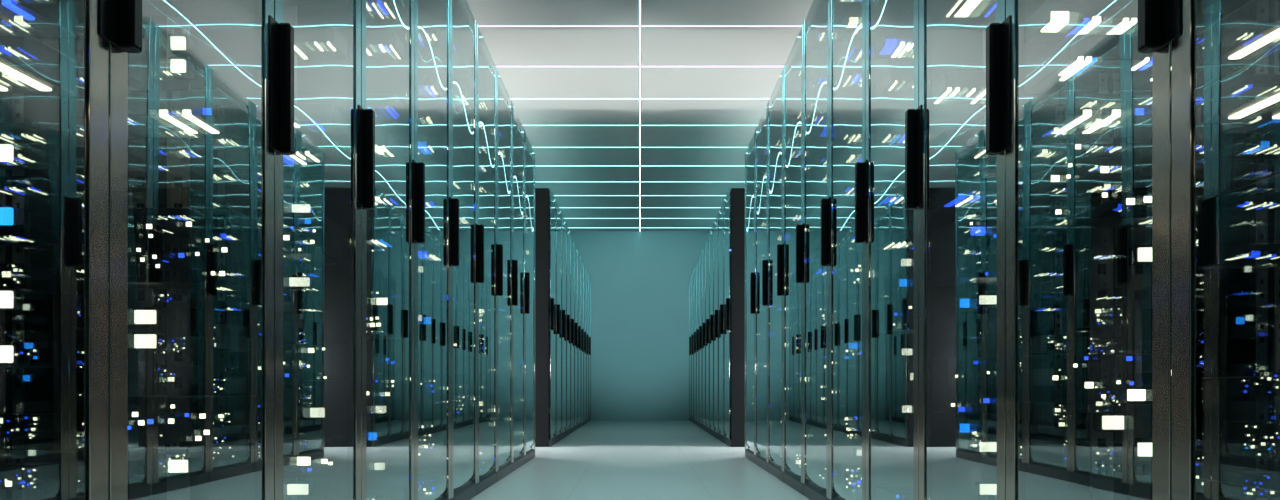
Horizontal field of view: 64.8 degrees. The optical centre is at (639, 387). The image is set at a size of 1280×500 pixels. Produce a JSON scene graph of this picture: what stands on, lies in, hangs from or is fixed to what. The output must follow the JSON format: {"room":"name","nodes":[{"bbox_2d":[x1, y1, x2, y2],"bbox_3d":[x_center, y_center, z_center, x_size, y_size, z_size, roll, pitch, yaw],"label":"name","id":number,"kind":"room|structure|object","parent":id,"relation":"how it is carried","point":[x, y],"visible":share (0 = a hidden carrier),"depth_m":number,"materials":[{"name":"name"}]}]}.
{"room":"server room","nodes":[
{"label":"server room","id":0,"kind":"room"},
{"bbox_2d":[466,0,813,230],"bbox_3d":[0.000,-2.285,6.077,9.400,0.100,16.754,0,0,0],"label":"ceiling","id":1,"kind":"structure","parent":0,"point":[538,95],"depth_m":7.62,"materials":[{"name":"paint"}]},
{"bbox_2d":[639,0,640,202],"bbox_3d":[0.000,-2.231,6.275,0.012,0.006,16.150,0,0,0],"label":"recessed light","id":2,"kind":"object","parent":1,"relation":"in","point":[639,0],"visible":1,"depth_m":7.84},
{"bbox_2d":[639,0,640,109],"bbox_3d":[0.000,-2.232,6.275,0.008,0.005,16.150,0,0,0],"label":"diffuser","id":3,"kind":"object","parent":2,"relation":"attached to","point":[639,0],"depth_m":6.75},
{"bbox_2d":[478,26,801,26],"bbox_3d":[0.000,-2.232,6.220,9.100,0.004,0.002,0,0,0],"label":"recessed light","id":4,"kind":"object","parent":1,"relation":"in","point":[478,26],"visible":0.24,"depth_m":6.22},
{"bbox_2d":[496,66,783,66],"bbox_3d":[0.000,-2.232,7.003,9.100,0.004,0.002,0,0,0],"label":"recessed light","id":5,"kind":"object","parent":1,"relation":"in","point":[496,66],"visible":0.18,"depth_m":7.00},
{"bbox_2d":[522,125,757,125],"bbox_3d":[0.000,-2.232,8.569,9.100,0.004,0.002,0,0,0],"label":"recessed light","id":6,"kind":"object","parent":1,"relation":"in","point":[522,125],"visible":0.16,"depth_m":8.57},
{"bbox_2d":[532,147,747,147],"bbox_3d":[0.000,-2.232,9.352,9.100,0.004,0.002,0,0,0],"label":"recessed light","id":7,"kind":"object","parent":1,"relation":"in","point":[532,147],"visible":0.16,"depth_m":9.35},
{"bbox_2d":[554,195,725,195],"bbox_3d":[0.000,-2.232,11.701,9.100,0.004,0.002,0,0,0],"label":"recessed light","id":8,"kind":"object","parent":1,"relation":"in","point":[554,195],"visible":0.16,"depth_m":11.70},
{"bbox_2d":[564,218,715,218],"bbox_3d":[0.000,-2.232,13.267,9.100,0.004,0.002,0,0,0],"label":"recessed light","id":9,"kind":"object","parent":1,"relation":"in","point":[564,218],"visible":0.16,"depth_m":13.27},
{"bbox_2d":[570,231,709,419],"bbox_3d":[0.000,-0.887,14.404,9.200,2.695,0.100,0,0,0],"label":"wall","id":10,"kind":"structure","parent":0,"point":[640,279],"depth_m":14.35,"materials":[{"name":"teal paint"}]},
{"bbox_2d":[470,420,809,499],"bbox_3d":[0.000,0.510,6.077,9.400,0.100,16.754,0,0,0],"label":"floor","id":11,"kind":"structure","parent":0,"point":[601,459],"depth_m":5.76,"materials":[{"name":"tile"}]},
{"bbox_2d":[0,0,107,499],"bbox_3d":[-0.896,-0.550,1.010,0.448,2.020,0.625,0,0,0],"label":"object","id":12,"kind":"object","parent":11,"relation":"on","point":[58,401],"visible":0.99,"depth_m":1.32,"materials":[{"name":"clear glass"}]},
{"bbox_2d":[0,204,28,231],"bbox_3d":[-0.803,-0.217,1.286,0.028,0.030,0.036,0,0,0],"label":"lamp","id":13,"kind":"object","parent":12,"relation":"attached to","point":[13,217],"visible":1,"depth_m":1.28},
{"bbox_2d":[0,141,28,168],"bbox_3d":[-0.803,-0.297,1.286,0.028,0.029,0.036,0,0,0],"label":"lamp","id":14,"kind":"object","parent":12,"relation":"attached to","point":[13,155],"visible":1,"depth_m":1.28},
{"bbox_2d":[0,287,28,312],"bbox_3d":[-0.803,-0.112,1.286,0.028,0.030,0.036,0,0,0],"label":"lamp","id":15,"kind":"object","parent":12,"relation":"attached to","point":[12,299],"visible":1,"depth_m":1.28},
{"bbox_2d":[0,342,28,365],"bbox_3d":[-0.803,-0.043,1.286,0.028,0.030,0.036,0,0,0],"label":"lamp","id":16,"kind":"object","parent":12,"relation":"attached to","point":[11,353],"visible":1,"depth_m":1.28,"materials":[{"name":"white plastic"}]},
{"bbox_2d":[0,18,77,95],"bbox_3d":[-0.906,-0.396,1.216,0.368,0.046,0.163,0,0,0],"label":"server","id":17,"kind":"object","parent":12,"relation":"in","point":[29,66],"visible":1,"depth_m":1.22,"materials":[{"name":"glass"}]},
{"bbox_2d":[0,86,7,90],"bbox_3d":[-0.800,-0.378,1.200,0.014,0.011,0.130,0,0,0],"label":"light","id":18,"kind":"object","parent":17,"relation":"attached to","point":[2,88],"depth_m":1.26,"materials":[{"name":"plastic"}]},
{"bbox_2d":[0,63,51,90],"bbox_3d":[-0.745,-0.378,1.200,0.014,0.011,0.130,0,0,0],"label":"light","id":19,"kind":"object","parent":17,"relation":"attached to","point":[11,71],"depth_m":1.22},
{"bbox_2d":[0,450,77,499],"bbox_3d":[-0.906,0.124,1.236,0.368,0.088,0.123,0,0,0],"label":"server","id":20,"kind":"object","parent":12,"relation":"in","point":[24,474],"visible":1,"depth_m":1.22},
{"bbox_2d":[5,481,11,485],"bbox_3d":[-0.737,0.112,1.181,0.006,0.006,0.012,0,0,0],"label":"light","id":21,"kind":"object","parent":20,"relation":"on","point":[7,483],"depth_m":1.18,"materials":[{"name":"plastic"}]},
{"bbox_2d":[0,0,77,37],"bbox_3d":[-0.906,-0.470,1.236,0.368,0.047,0.123,0,0,0],"label":"server","id":22,"kind":"object","parent":12,"relation":"in","point":[37,18],"visible":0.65,"depth_m":1.25,"materials":[{"name":"glass"}]},
{"bbox_2d":[2,0,34,19],"bbox_3d":[-0.740,-0.451,1.200,0.009,0.008,0.050,0,0,0],"label":"light","id":23,"kind":"object","parent":22,"relation":"attached to","point":[20,9],"depth_m":1.20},
{"bbox_2d":[99,0,273,499],"bbox_3d":[-0.896,-0.550,1.607,0.448,2.020,0.625,0,0,0],"label":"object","id":24,"kind":"object","parent":11,"relation":"on","point":[218,341],"visible":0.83,"depth_m":1.91,"materials":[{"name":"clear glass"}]},
{"bbox_2d":[132,332,164,350],"bbox_3d":[-0.918,-0.087,1.885,0.046,0.034,0.036,0,0,0],"label":"lamp","id":25,"kind":"object","parent":24,"relation":"attached to","point":[143,341],"visible":1,"depth_m":1.87,"materials":[{"name":"white plastic"}]},
{"bbox_2d":[132,308,164,326],"bbox_3d":[-0.918,-0.132,1.885,0.046,0.034,0.036,0,0,0],"label":"lamp","id":26,"kind":"object","parent":24,"relation":"attached to","point":[143,317],"visible":1,"depth_m":1.87,"materials":[{"name":"white plastic"}]},
{"bbox_2d":[166,456,196,473],"bbox_3d":[-0.857,0.145,1.885,0.042,0.032,0.036,0,0,0],"label":"lamp","id":27,"kind":"object","parent":24,"relation":"attached to","point":[177,464],"visible":1,"depth_m":1.87,"materials":[{"name":"plastic"}]},
{"bbox_2d":[169,57,193,78],"bbox_3d":[-0.857,-0.598,1.885,0.034,0.032,0.036,0,0,0],"label":"lamp","id":28,"kind":"object","parent":24,"relation":"attached to","point":[180,67],"visible":1,"depth_m":1.87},
{"bbox_2d":[169,34,193,56],"bbox_3d":[-0.857,-0.640,1.885,0.034,0.032,0.036,0,0,0],"label":"lamp","id":29,"kind":"object","parent":24,"relation":"attached to","point":[181,45],"visible":0.99,"depth_m":1.87,"materials":[{"name":"plastic"}]},
{"bbox_2d":[128,208,255,288],"bbox_3d":[-0.906,-0.252,1.835,0.368,0.132,0.123,0,0,0],"label":"server","id":30,"kind":"object","parent":24,"relation":"in","point":[169,248],"visible":0.68,"depth_m":1.78,"materials":[{"name":"black metal"}]},
{"bbox_2d":[128,395,255,448],"bbox_3d":[-0.906,0.058,1.794,0.368,0.088,0.203,0,0,0],"label":"server","id":31,"kind":"object","parent":24,"relation":"in","point":[154,421],"visible":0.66,"depth_m":1.70,"materials":[{"name":"black metal"}]},
{"bbox_2d":[128,90,255,137],"bbox_3d":[-0.906,-0.491,1.815,0.368,0.046,0.163,0,0,0],"label":"server","id":32,"kind":"object","parent":24,"relation":"in","point":[151,113],"visible":0.54,"depth_m":1.76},
{"bbox_2d":[159,110,197,133],"bbox_3d":[-0.820,-0.473,1.793,0.014,0.011,0.120,0,0,0],"label":"light","id":33,"kind":"object","parent":32,"relation":"attached to","point":[170,117],"depth_m":1.78,"materials":[{"name":"white"}]},
{"bbox_2d":[182,110,218,133],"bbox_3d":[-0.780,-0.473,1.793,0.014,0.011,0.120,0,0,0],"label":"light","id":34,"kind":"object","parent":32,"relation":"attached to","point":[193,117],"depth_m":1.78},
{"bbox_2d":[203,108,211,114],"bbox_3d":[-0.745,-0.476,1.793,0.014,0.011,0.120,0,0,0],"label":"light","id":35,"kind":"object","parent":32,"relation":"attached to","point":[206,111],"depth_m":1.73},
{"bbox_2d":[142,0,255,16],"bbox_3d":[-0.906,-0.719,1.794,0.368,0.047,0.203,0,0,0],"label":"server","id":36,"kind":"object","parent":24,"relation":"in","point":[150,8],"visible":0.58,"depth_m":1.86,"materials":[{"name":"grey glass"}]},
{"bbox_2d":[270,0,360,499],"bbox_3d":[-0.896,-0.550,2.205,0.448,2.020,0.625,0,0,0],"label":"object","id":37,"kind":"object","parent":11,"relation":"on","point":[315,45],"visible":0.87,"depth_m":2.17,"materials":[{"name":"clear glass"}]},
{"bbox_2d":[283,343,285,380],"bbox_3d":[-0.906,-0.062,2.433,0.368,0.088,0.123,0,0,0],"label":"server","id":38,"kind":"object","parent":37,"relation":"in","point":[284,344],"visible":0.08,"depth_m":2.37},
{"bbox_2d":[283,437,285,476],"bbox_3d":[-0.906,0.166,2.433,0.368,0.088,0.123,0,0,0],"label":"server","id":39,"kind":"object","parent":37,"relation":"in","point":[284,438],"visible":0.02,"depth_m":2.37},
{"bbox_2d":[359,0,414,499],"bbox_3d":[-0.896,-0.550,2.804,0.448,2.020,0.625,0,0,0],"label":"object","id":40,"kind":"object","parent":11,"relation":"on","point":[387,108],"visible":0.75,"depth_m":2.78,"materials":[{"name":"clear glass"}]},
{"bbox_2d":[413,0,450,499],"bbox_3d":[-0.896,-0.550,3.401,0.448,2.020,0.625,0,0,0],"label":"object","id":41,"kind":"object","parent":11,"relation":"on","point":[432,162],"visible":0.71,"depth_m":3.38,"materials":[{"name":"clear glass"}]},
{"bbox_2d":[450,0,476,499],"bbox_3d":[-0.896,-0.550,3.999,0.448,2.020,0.625,0,0,0],"label":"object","id":42,"kind":"object","parent":11,"relation":"on","point":[463,199],"visible":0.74,"depth_m":4.01,"materials":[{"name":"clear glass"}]},
{"bbox_2d":[476,25,496,494],"bbox_3d":[-0.896,-0.550,4.598,0.448,2.020,0.625,0,0,0],"label":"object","id":43,"kind":"object","parent":11,"relation":"on","point":[486,225],"visible":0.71,"depth_m":4.59,"materials":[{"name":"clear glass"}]},
{"bbox_2d":[496,69,512,481],"bbox_3d":[-0.896,-0.550,5.196,0.448,2.020,0.625,0,0,0],"label":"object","id":44,"kind":"object","parent":11,"relation":"on","point":[504,245],"visible":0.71,"depth_m":5.21,"materials":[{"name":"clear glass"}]},
{"bbox_2d":[512,105,524,471],"bbox_3d":[-0.896,-0.550,5.793,0.448,2.020,0.625,0,0,0],"label":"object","id":45,"kind":"object","parent":11,"relation":"on","point":[518,261],"visible":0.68,"depth_m":5.80,"materials":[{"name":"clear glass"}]},
{"bbox_2d":[525,132,534,462],"bbox_3d":[-0.896,-0.550,6.391,0.448,2.020,0.625,0,0,0],"label":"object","id":46,"kind":"object","parent":11,"relation":"on","point":[529,153],"visible":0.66,"depth_m":6.38,"materials":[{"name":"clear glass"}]},
{"bbox_2d":[535,188,556,446],"bbox_3d":[-0.896,-0.550,8.139,0.448,2.020,0.617,0,0,0],"label":"server rack","id":47,"kind":"object","parent":11,"relation":"on","point":[545,202],"visible":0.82,"depth_m":7.86,"materials":[{"name":"grey metal"}]},
{"bbox_2d":[557,204,561,441],"bbox_3d":[-0.896,-0.550,8.729,0.448,2.020,0.617,0,0,0],"label":"server rack","id":48,"kind":"object","parent":11,"relation":"on","point":[559,214],"visible":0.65,"depth_m":8.75,"materials":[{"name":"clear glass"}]},
{"bbox_2d":[562,215,566,438],"bbox_3d":[-0.896,-0.550,9.319,0.448,2.020,0.617,0,0,0],"label":"server rack","id":49,"kind":"object","parent":11,"relation":"on","point":[564,225],"visible":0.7,"depth_m":9.33,"materials":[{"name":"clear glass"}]},
{"bbox_2d":[567,226,570,435],"bbox_3d":[-0.896,-0.550,9.909,0.448,2.020,0.617,0,0,0],"label":"server rack","id":50,"kind":"object","parent":11,"relation":"on","point":[568,231],"visible":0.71,"depth_m":9.87,"materials":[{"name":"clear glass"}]},
{"bbox_2d":[571,235,574,432],"bbox_3d":[-0.896,-0.550,10.499,0.448,2.020,0.617,0,0,0],"label":"server rack","id":51,"kind":"object","parent":11,"relation":"on","point":[572,240],"visible":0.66,"depth_m":10.45,"materials":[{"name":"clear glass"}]},
{"bbox_2d":[575,244,577,429],"bbox_3d":[-0.896,-0.550,11.089,0.448,2.020,0.617,0,0,0],"label":"server rack","id":52,"kind":"object","parent":11,"relation":"on","point":[576,249],"visible":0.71,"depth_m":11.09,"materials":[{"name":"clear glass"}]},
{"bbox_2d":[578,250,580,427],"bbox_3d":[-0.896,-0.550,11.680,0.448,2.020,0.617,0,0,0],"label":"server rack","id":53,"kind":"object","parent":11,"relation":"on","point":[579,255],"visible":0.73,"depth_m":11.64,"materials":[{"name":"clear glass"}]},
{"bbox_2d":[581,257,583,425],"bbox_3d":[-0.896,-0.550,12.270,0.448,2.020,0.617,0,0,0],"label":"server rack","id":54,"kind":"object","parent":11,"relation":"on","point":[582,262],"visible":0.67,"depth_m":12.24,"materials":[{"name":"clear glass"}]},
{"bbox_2d":[584,264,586,423],"bbox_3d":[-0.896,-0.550,12.860,0.448,2.020,0.617,0,0,0],"label":"server rack","id":55,"kind":"object","parent":11,"relation":"on","point":[585,268],"visible":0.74,"depth_m":12.92,"materials":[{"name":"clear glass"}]},
{"bbox_2d":[587,271,588,421],"bbox_3d":[-0.896,-0.550,13.450,0.448,2.020,0.617,0,0,0],"label":"server rack","id":56,"kind":"object","parent":11,"relation":"on","point":[587,271],"visible":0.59,"depth_m":13.44,"materials":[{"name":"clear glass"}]},
{"bbox_2d":[589,275,590,420],"bbox_3d":[-0.896,-0.550,14.040,0.448,2.020,0.617,0,0,0],"label":"server rack","id":57,"kind":"object","parent":11,"relation":"on","point":[589,275],"visible":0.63,"depth_m":13.97,"materials":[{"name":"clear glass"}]},
{"bbox_2d":[689,275,690,420],"bbox_3d":[0.896,-0.550,14.040,0.448,2.020,0.617,0,0,0],"label":"server rack","id":58,"kind":"object","parent":11,"relation":"on","point":[690,275],"visible":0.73,"depth_m":13.97,"materials":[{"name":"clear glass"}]},
{"bbox_2d":[691,271,692,421],"bbox_3d":[0.896,-0.550,13.450,0.448,2.020,0.617,0,0,0],"label":"server rack","id":59,"kind":"object","parent":11,"relation":"on","point":[692,271],"visible":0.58,"depth_m":13.44,"materials":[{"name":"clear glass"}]},
{"bbox_2d":[693,264,695,423],"bbox_3d":[0.896,-0.550,12.860,0.448,2.020,0.617,0,0,0],"label":"server rack","id":60,"kind":"object","parent":11,"relation":"on","point":[694,268],"visible":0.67,"depth_m":12.92,"materials":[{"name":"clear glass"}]},
{"bbox_2d":[696,257,698,425],"bbox_3d":[0.896,-0.550,12.270,0.448,2.020,0.617,0,0,0],"label":"server rack","id":61,"kind":"object","parent":11,"relation":"on","point":[697,262],"visible":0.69,"depth_m":12.24,"materials":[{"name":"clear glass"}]},
{"bbox_2d":[699,250,701,427],"bbox_3d":[0.896,-0.550,11.680,0.448,2.020,0.617,0,0,0],"label":"server rack","id":62,"kind":"object","parent":11,"relation":"on","point":[700,255],"visible":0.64,"depth_m":11.64,"materials":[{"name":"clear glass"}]},
{"bbox_2d":[702,244,704,429],"bbox_3d":[0.896,-0.550,11.089,0.448,2.020,0.617,0,0,0],"label":"server rack","id":63,"kind":"object","parent":11,"relation":"on","point":[703,249],"visible":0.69,"depth_m":11.09,"materials":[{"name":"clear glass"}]},
{"bbox_2d":[705,235,708,432],"bbox_3d":[0.896,-0.550,10.499,0.448,2.020,0.617,0,0,0],"label":"server rack","id":64,"kind":"object","parent":11,"relation":"on","point":[707,240],"visible":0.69,"depth_m":10.45,"materials":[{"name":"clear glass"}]},
{"bbox_2d":[709,226,712,435],"bbox_3d":[0.896,-0.550,9.909,0.448,2.020,0.617,0,0,0],"label":"server rack","id":65,"kind":"object","parent":11,"relation":"on","point":[711,231],"visible":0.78,"depth_m":9.87,"materials":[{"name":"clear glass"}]},
{"bbox_2d":[713,215,717,438],"bbox_3d":[0.896,-0.550,9.319,0.448,2.020,0.617,0,0,0],"label":"server rack","id":66,"kind":"object","parent":11,"relation":"on","point":[715,225],"visible":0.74,"depth_m":9.33,"materials":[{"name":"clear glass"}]},
{"bbox_2d":[718,204,722,441],"bbox_3d":[0.896,-0.550,8.729,0.448,2.020,0.617,0,0,0],"label":"server rack","id":67,"kind":"object","parent":11,"relation":"on","point":[720,214],"visible":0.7,"depth_m":8.75,"materials":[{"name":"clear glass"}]},
{"bbox_2d":[723,188,744,446],"bbox_3d":[0.896,-0.550,8.139,0.448,2.020,0.617,0,0,0],"label":"server rack","id":68,"kind":"object","parent":11,"relation":"on","point":[734,202],"visible":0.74,"depth_m":7.86,"materials":[{"name":"grey metal"}]},
{"bbox_2d":[745,132,754,462],"bbox_3d":[0.896,-0.550,6.391,0.448,2.020,0.625,0,0,0],"label":"server rack","id":69,"kind":"object","parent":11,"relation":"on","point":[750,153],"visible":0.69,"depth_m":6.38,"materials":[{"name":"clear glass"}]},
{"bbox_2d":[755,105,767,471],"bbox_3d":[0.896,-0.550,5.793,0.448,2.020,0.625,0,0,0],"label":"server rack","id":70,"kind":"object","parent":11,"relation":"on","point":[761,261],"visible":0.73,"depth_m":5.80,"materials":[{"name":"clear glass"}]},
{"bbox_2d":[767,69,783,481],"bbox_3d":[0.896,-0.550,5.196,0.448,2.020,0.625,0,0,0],"label":"glass door","id":71,"kind":"structure","parent":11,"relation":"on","point":[775,245],"depth_m":5.21,"materials":[{"name":"clear glass"}]},
{"bbox_2d":[783,25,803,494],"bbox_3d":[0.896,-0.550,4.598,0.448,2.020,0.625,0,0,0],"label":"glass door","id":72,"kind":"structure","parent":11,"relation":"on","point":[793,225],"depth_m":4.59,"materials":[{"name":"clear glass"}]},
{"bbox_2d":[803,0,829,499],"bbox_3d":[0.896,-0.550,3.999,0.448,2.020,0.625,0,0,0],"label":"glass door","id":73,"kind":"structure","parent":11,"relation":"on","point":[816,199],"depth_m":4.01,"materials":[{"name":"clear glass"}]},
{"bbox_2d":[829,0,866,499],"bbox_3d":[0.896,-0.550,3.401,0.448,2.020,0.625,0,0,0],"label":"glass door","id":74,"kind":"structure","parent":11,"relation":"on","point":[847,162],"depth_m":3.40,"materials":[{"name":"clear glass"}]},
{"bbox_2d":[865,0,920,499],"bbox_3d":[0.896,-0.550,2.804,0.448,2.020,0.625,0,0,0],"label":"glass door","id":75,"kind":"structure","parent":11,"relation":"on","point":[892,108],"depth_m":2.79,"materials":[{"name":"clear glass"}]},
{"bbox_2d":[919,0,1009,499],"bbox_3d":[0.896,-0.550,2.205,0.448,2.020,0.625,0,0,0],"label":"glass door","id":76,"kind":"structure","parent":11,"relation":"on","point":[964,45],"depth_m":2.20,"materials":[{"name":"clear glass"}]},
{"bbox_2d":[994,357,996,412],"bbox_3d":[0.906,-0.006,2.433,0.368,0.132,0.123,0,0,0],"label":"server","id":77,"kind":"object","parent":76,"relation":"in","point":[995,358],"visible":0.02,"depth_m":2.37,"materials":[{"name":"metal"}]},
{"bbox_2d":[994,440,996,452],"bbox_3d":[0.856,0.144,2.482,0.056,0.032,0.036,0,0,0],"label":"lamp","id":78,"kind":"object","parent":76,"relation":"attached to","point":[995,441],"visible":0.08,"depth_m":2.46,"materials":[{"name":"plastic"}]},
{"bbox_2d":[1006,0,1180,499],"bbox_3d":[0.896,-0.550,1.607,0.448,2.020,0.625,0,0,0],"label":"glass door","id":79,"kind":"structure","parent":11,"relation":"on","point":[1069,290],"depth_m":1.91,"materials":[{"name":"clear glass"}]},
{"bbox_2d":[1024,0,1137,43],"bbox_3d":[0.906,-0.666,1.835,0.368,0.047,0.123,0,0,0],"label":"server","id":80,"kind":"object","parent":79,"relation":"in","point":[1053,21],"visible":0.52,"depth_m":1.78,"materials":[{"name":"grey glass"}]},
{"bbox_2d":[1041,11,1068,31],"bbox_3d":[0.740,-0.653,1.798,0.031,0.020,0.050,0,0,0],"label":"light","id":81,"kind":"object","parent":80,"relation":"attached to","point":[1051,21],"depth_m":1.79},
{"bbox_2d":[1066,18,1089,36],"bbox_3d":[0.787,-0.647,1.813,0.009,0.008,0.080,0,0,0],"label":"light","id":82,"kind":"object","parent":80,"relation":"attached to","point":[1081,25],"depth_m":1.80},
{"bbox_2d":[1078,16,1100,33],"bbox_3d":[0.804,-0.648,1.828,0.014,0.011,0.110,0,0,0],"label":"light","id":83,"kind":"object","parent":80,"relation":"attached to","point":[1091,24],"depth_m":1.79,"materials":[{"name":"plastic"}]},
{"bbox_2d":[1107,18,1128,33],"bbox_3d":[0.856,-0.647,1.828,0.009,0.008,0.110,0,0,0],"label":"light","id":84,"kind":"object","parent":80,"relation":"attached to","point":[1120,25],"depth_m":1.80,"materials":[{"name":"white"}]},
{"bbox_2d":[1115,18,1136,33],"bbox_3d":[0.870,-0.647,1.813,0.009,0.008,0.080,0,0,0],"label":"light","id":85,"kind":"object","parent":80,"relation":"attached to","point":[1127,25],"depth_m":1.80,"materials":[{"name":"white"}]},
{"bbox_2d":[1024,143,1151,227],"bbox_3d":[0.906,-0.366,1.835,0.368,0.132,0.123,0,0,0],"label":"server","id":86,"kind":"object","parent":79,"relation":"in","point":[1067,185],"visible":0.66,"depth_m":1.78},
{"bbox_2d":[1051,175,1058,181],"bbox_3d":[0.731,-0.369,1.779,0.014,0.011,0.012,0,0,0],"label":"light","id":87,"kind":"object","parent":86,"relation":"attached to","point":[1054,178],"depth_m":1.77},
{"bbox_2d":[1100,166,1108,172],"bbox_3d":[0.818,-0.384,1.779,0.014,0.011,0.012,0,0,0],"label":"light","id":88,"kind":"object","parent":86,"relation":"attached to","point":[1103,169],"depth_m":1.77,"materials":[{"name":"plastic"}]},
{"bbox_2d":[1126,198,1134,204],"bbox_3d":[0.864,-0.329,1.779,0.014,0.011,0.012,0,0,0],"label":"light","id":89,"kind":"object","parent":86,"relation":"attached to","point":[1129,201],"depth_m":1.77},
{"bbox_2d":[1144,196,1151,202],"bbox_3d":[0.894,-0.332,1.779,0.014,0.011,0.012,0,0,0],"label":"light","id":90,"kind":"object","parent":86,"relation":"attached to","point":[1147,199],"depth_m":1.77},
{"bbox_2d":[1024,354,1151,403],"bbox_3d":[0.906,-0.016,1.835,0.368,0.088,0.123,0,0,0],"label":"server","id":91,"kind":"object","parent":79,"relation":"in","point":[1048,378],"visible":0.54,"depth_m":1.78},
{"bbox_2d":[1085,382,1092,387],"bbox_3d":[0.791,-0.005,1.779,0.014,0.011,0.012,0,0,0],"label":"light","id":92,"kind":"object","parent":91,"relation":"attached to","point":[1087,384],"depth_m":1.77,"materials":[{"name":"plastic"}]},
{"bbox_2d":[1127,389,1145,400],"bbox_3d":[0.874,0.013,1.779,0.031,0.020,0.012,0,0,0],"label":"light","id":93,"kind":"object","parent":91,"relation":"attached to","point":[1132,394],"depth_m":1.77,"materials":[{"name":"plastic"}]},
{"bbox_2d":[1024,34,1151,93],"bbox_3d":[0.906,-0.573,1.794,0.368,0.047,0.203,0,0,0],"label":"server","id":94,"kind":"object","parent":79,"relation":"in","point":[1079,61],"visible":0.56,"depth_m":1.74,"materials":[{"name":"grey glass"}]},
{"bbox_2d":[1059,56,1083,75],"bbox_3d":[0.741,-0.553,1.733,0.009,0.008,0.080,0,0,0],"label":"light","id":95,"kind":"object","parent":94,"relation":"attached to","point":[1068,65],"depth_m":1.72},
{"bbox_2d":[1060,56,1091,80],"bbox_3d":[0.755,-0.553,1.748,0.009,0.008,0.110,0,0,0],"label":"light","id":96,"kind":"object","parent":94,"relation":"attached to","point":[1082,63],"depth_m":1.73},
{"bbox_2d":[1073,58,1096,75],"bbox_3d":[0.765,-0.552,1.733,0.006,0.006,0.080,0,0,0],"label":"light","id":97,"kind":"object","parent":94,"relation":"attached to","point":[1088,64],"depth_m":1.73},
{"bbox_2d":[1131,58,1148,69],"bbox_3d":[0.853,-0.552,1.718,0.006,0.006,0.050,0,0,0],"label":"light","id":98,"kind":"object","parent":94,"relation":"attached to","point":[1140,63],"depth_m":1.71,"materials":[{"name":"white"}]},
{"bbox_2d":[1138,60,1151,69],"bbox_3d":[0.866,-0.553,1.718,0.009,0.008,0.050,0,0,0],"label":"light","id":99,"kind":"object","parent":94,"relation":"attached to","point":[1144,64],"depth_m":1.72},
{"bbox_2d":[1024,90,1151,137],"bbox_3d":[0.906,-0.491,1.815,0.368,0.046,0.163,0,0,0],"label":"server","id":100,"kind":"object","parent":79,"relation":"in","point":[1067,113],"visible":0.52,"depth_m":1.76,"materials":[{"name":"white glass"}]},
{"bbox_2d":[1055,110,1091,133],"bbox_3d":[0.770,-0.473,1.793,0.014,0.011,0.120,0,0,0],"label":"light","id":101,"kind":"object","parent":100,"relation":"attached to","point":[1081,117],"depth_m":1.78,"materials":[{"name":"white"}]},
{"bbox_2d":[1082,110,1120,133],"bbox_3d":[0.820,-0.473,1.793,0.014,0.011,0.120,0,0,0],"label":"light","id":102,"kind":"object","parent":100,"relation":"attached to","point":[1109,117],"depth_m":1.78,"materials":[{"name":"white"}]},
{"bbox_2d":[1135,108,1143,114],"bbox_3d":[0.860,-0.476,1.793,0.014,0.011,0.120,0,0,0],"label":"light","id":103,"kind":"object","parent":100,"relation":"attached to","point":[1138,111],"depth_m":1.73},
{"bbox_2d":[1093,413,1125,431],"bbox_3d":[0.878,0.064,1.885,0.046,0.034,0.036,0,0,0],"label":"lamp","id":104,"kind":"object","parent":79,"relation":"attached to","point":[1102,422],"visible":1,"depth_m":1.87,"materials":[{"name":"white plastic"}]},
{"bbox_2d":[1128,245,1151,264],"bbox_3d":[0.945,-0.248,1.885,0.048,0.034,0.036,0,0,0],"label":"lamp","id":105,"kind":"object","parent":79,"relation":"attached to","point":[1137,254],"visible":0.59,"depth_m":1.87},
{"bbox_2d":[1128,439,1151,457],"bbox_3d":[0.945,0.114,1.885,0.048,0.034,0.036,0,0,0],"label":"lamp","id":106,"kind":"object","parent":79,"relation":"attached to","point":[1137,448],"visible":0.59,"depth_m":1.87,"materials":[{"name":"plastic"}]},
{"bbox_2d":[1172,0,1279,499],"bbox_3d":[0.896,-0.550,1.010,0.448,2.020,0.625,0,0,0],"label":"glass door","id":107,"kind":"structure","parent":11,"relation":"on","point":[1226,321],"depth_m":1.32,"materials":[{"name":"clear glass"}]},
{"bbox_2d":[1202,0,1250,12],"bbox_3d":[0.906,-0.502,1.196,0.368,0.047,0.203,0,0,0],"label":"server","id":108,"kind":"object","parent":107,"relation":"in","point":[1208,6],"visible":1,"depth_m":1.28,"materials":[{"name":"glass"}]},
{"bbox_2d":[1202,376,1279,491],"bbox_3d":[0.906,0.052,1.087,0.368,0.132,0.423,0,0,0],"label":"server","id":109,"kind":"object","parent":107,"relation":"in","point":[1241,414],"visible":1,"depth_m":1.21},
{"bbox_2d":[1202,174,1279,267],"bbox_3d":[0.906,-0.198,1.147,0.368,0.088,0.303,0,0,0],"label":"server","id":110,"kind":"object","parent":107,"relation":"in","point":[1241,226],"visible":1,"depth_m":1.21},
{"bbox_2d":[1202,49,1279,123],"bbox_3d":[0.906,-0.361,1.216,0.368,0.046,0.163,0,0,0],"label":"server","id":111,"kind":"object","parent":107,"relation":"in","point":[1251,94],"visible":1,"depth_m":1.22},
{"bbox_2d":[1228,93,1279,118],"bbox_3d":[0.745,-0.343,1.200,0.014,0.011,0.130,0,0,0],"label":"light","id":112,"kind":"object","parent":111,"relation":"attached to","point":[1269,100],"depth_m":1.22,"materials":[{"name":"white"}]},
{"bbox_2d":[1202,0,1279,64],"bbox_3d":[0.906,-0.436,1.216,0.368,0.046,0.163,0,0,0],"label":"server","id":113,"kind":"object","parent":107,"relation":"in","point":[1250,33],"visible":0.82,"depth_m":1.23,"materials":[{"name":"glass"}]},
{"bbox_2d":[1228,28,1279,58],"bbox_3d":[0.745,-0.418,1.200,0.014,0.011,0.130,0,0,0],"label":"light","id":114,"kind":"object","parent":113,"relation":"attached to","point":[1268,37],"depth_m":1.21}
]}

